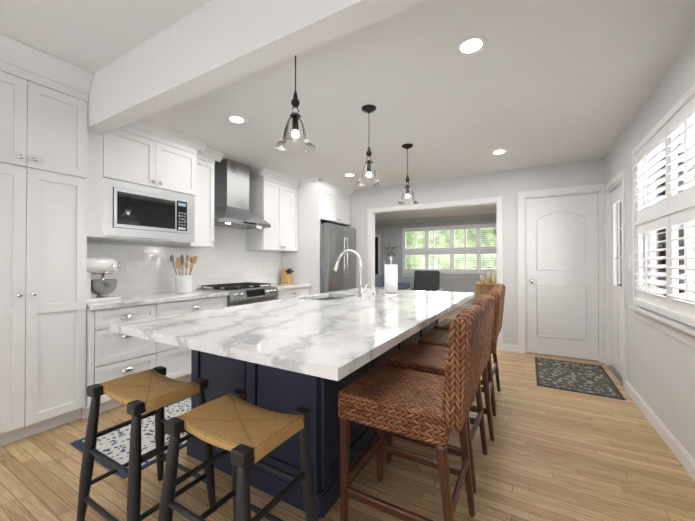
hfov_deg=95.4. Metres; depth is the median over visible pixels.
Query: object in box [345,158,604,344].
wall
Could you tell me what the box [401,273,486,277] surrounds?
trim
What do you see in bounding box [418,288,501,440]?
chair
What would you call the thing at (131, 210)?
microwave
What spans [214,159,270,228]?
range hood
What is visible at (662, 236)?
glazing
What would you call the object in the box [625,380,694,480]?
baseboard
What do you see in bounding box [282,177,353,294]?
cabinet
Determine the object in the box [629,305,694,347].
trim
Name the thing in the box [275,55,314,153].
pendant light
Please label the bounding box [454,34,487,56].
recessed light
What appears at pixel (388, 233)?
wall
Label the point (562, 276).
interior door
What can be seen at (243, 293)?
range
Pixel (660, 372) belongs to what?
wall
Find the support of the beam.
attached to the ceiling at (534, 83)
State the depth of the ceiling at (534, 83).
2.43 m
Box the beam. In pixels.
[87,0,427,134]
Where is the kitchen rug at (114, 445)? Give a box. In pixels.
[71,396,190,478]
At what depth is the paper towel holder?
3.13 m
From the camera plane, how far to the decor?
9.75 m
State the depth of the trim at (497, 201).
4.83 m
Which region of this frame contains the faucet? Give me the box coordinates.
[333,250,367,297]
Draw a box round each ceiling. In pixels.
[0,0,209,73]
[143,0,694,221]
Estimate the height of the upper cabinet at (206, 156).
1.108 m
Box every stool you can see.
[77,366,215,520]
[158,389,317,520]
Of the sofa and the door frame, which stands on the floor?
the sofa
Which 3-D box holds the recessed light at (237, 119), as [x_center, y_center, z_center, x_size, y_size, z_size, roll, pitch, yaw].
[-1.000,-1.270,2.857,0.190,0.006,0.190,0,-1,30]
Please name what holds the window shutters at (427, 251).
attached to the wall at (388, 233)
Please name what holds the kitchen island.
on the floor
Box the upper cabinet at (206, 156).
[179,147,214,247]
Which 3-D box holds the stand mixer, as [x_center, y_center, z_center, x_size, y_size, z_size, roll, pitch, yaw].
[-2.161,0.158,2.750,0.210,0.374,0.331,0,-1,30]
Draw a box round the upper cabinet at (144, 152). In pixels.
[87,119,198,246]
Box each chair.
[338,305,484,520]
[385,294,494,493]
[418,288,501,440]
[434,284,505,407]
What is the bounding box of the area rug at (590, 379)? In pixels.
[535,357,625,399]
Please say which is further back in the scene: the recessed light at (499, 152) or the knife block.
the knife block
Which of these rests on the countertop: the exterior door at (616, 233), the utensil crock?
the utensil crock
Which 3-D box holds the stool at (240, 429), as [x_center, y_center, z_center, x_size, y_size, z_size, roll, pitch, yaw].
[-0.405,0.909,1.192,0.481,0.653,0.397,0,-1,30]
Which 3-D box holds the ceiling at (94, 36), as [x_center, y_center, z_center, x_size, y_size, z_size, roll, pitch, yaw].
[-1.277,-1.476,0.511,4.590,0.050,2.670,0,-1,30]
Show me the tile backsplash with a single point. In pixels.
(228, 257)
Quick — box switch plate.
[629,255,631,267]
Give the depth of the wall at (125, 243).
3.23 m
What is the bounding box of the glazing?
[406,134,694,295]
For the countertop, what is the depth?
3.07 m
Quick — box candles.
[480,273,496,283]
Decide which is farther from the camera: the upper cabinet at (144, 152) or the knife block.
the knife block
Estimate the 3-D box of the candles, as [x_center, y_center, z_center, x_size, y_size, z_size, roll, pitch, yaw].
[2.539,0.313,5.671,0.290,0.189,0.190,0,-1,30]
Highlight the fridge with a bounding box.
[320,223,355,292]
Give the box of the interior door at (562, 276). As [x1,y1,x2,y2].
[526,193,598,360]
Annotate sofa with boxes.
[375,274,409,289]
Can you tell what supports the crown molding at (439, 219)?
attached to the wall at (388, 233)
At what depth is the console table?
5.62 m
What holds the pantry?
on the floor
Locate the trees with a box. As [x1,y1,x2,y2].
[406,228,496,269]
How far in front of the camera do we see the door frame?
3.67 m
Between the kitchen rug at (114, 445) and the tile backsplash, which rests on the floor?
the kitchen rug at (114, 445)
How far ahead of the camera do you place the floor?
1.83 m
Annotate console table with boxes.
[475,280,495,297]
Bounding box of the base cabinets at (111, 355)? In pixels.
[81,287,309,418]
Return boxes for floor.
[0,307,694,520]
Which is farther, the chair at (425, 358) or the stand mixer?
the stand mixer
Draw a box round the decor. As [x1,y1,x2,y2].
[383,241,397,255]
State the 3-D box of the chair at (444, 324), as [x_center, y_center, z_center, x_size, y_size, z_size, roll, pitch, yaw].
[1.152,0.731,2.970,0.570,1.035,0.450,0,-1,31]
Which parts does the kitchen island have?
kitchen island top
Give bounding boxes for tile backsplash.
[87,226,281,296]
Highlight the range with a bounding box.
[196,282,277,306]
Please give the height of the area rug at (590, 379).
0.008 m
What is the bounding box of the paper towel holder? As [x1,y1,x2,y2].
[382,257,399,295]
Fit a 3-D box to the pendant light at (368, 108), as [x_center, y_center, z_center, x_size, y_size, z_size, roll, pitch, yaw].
[0.179,-0.957,2.641,0.225,0.634,0.225,0,-1,30]
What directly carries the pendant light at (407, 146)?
hanging from the ceiling at (534, 83)
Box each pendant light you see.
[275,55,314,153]
[356,104,382,185]
[397,143,417,204]
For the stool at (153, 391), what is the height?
0.653 m
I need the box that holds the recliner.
[405,270,444,291]
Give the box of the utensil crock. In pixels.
[170,254,197,292]
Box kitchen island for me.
[110,288,473,518]
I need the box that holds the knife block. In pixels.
[281,268,293,282]
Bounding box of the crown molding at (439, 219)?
[375,214,495,224]
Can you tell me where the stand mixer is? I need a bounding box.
[86,257,120,302]
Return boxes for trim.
[368,196,502,350]
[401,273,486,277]
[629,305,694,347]
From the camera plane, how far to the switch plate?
2.90 m
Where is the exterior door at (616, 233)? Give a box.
[611,184,622,377]
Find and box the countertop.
[86,283,310,309]
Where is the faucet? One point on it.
(360, 289)
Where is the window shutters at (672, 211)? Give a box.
[632,84,694,326]
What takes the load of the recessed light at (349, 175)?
in the ceiling at (534, 83)
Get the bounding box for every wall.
[87,240,276,295]
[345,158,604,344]
[375,217,495,303]
[605,33,694,459]
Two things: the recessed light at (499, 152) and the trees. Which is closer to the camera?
the recessed light at (499, 152)
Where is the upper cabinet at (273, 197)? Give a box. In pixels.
[246,168,298,250]
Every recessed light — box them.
[226,115,247,124]
[343,173,355,176]
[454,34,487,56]
[490,149,507,154]
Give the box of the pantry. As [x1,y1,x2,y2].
[0,33,93,445]
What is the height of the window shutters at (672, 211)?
1.320 m
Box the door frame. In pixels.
[518,168,626,389]
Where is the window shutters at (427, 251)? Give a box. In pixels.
[402,223,496,273]
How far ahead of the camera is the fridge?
5.00 m
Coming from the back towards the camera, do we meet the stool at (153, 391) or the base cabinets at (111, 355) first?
the base cabinets at (111, 355)
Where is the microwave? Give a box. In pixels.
[103,178,194,240]
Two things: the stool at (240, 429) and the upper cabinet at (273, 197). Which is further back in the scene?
the upper cabinet at (273, 197)
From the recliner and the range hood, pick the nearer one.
the range hood
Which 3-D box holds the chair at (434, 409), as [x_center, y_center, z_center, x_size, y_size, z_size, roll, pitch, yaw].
[0.312,0.720,1.481,0.570,1.035,0.450,0,-1,30]
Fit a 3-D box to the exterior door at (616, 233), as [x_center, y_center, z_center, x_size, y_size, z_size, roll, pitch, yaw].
[2.936,0.212,3.423,0.098,2.039,0.708,0,-1,30]
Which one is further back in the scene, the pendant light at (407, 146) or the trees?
the trees

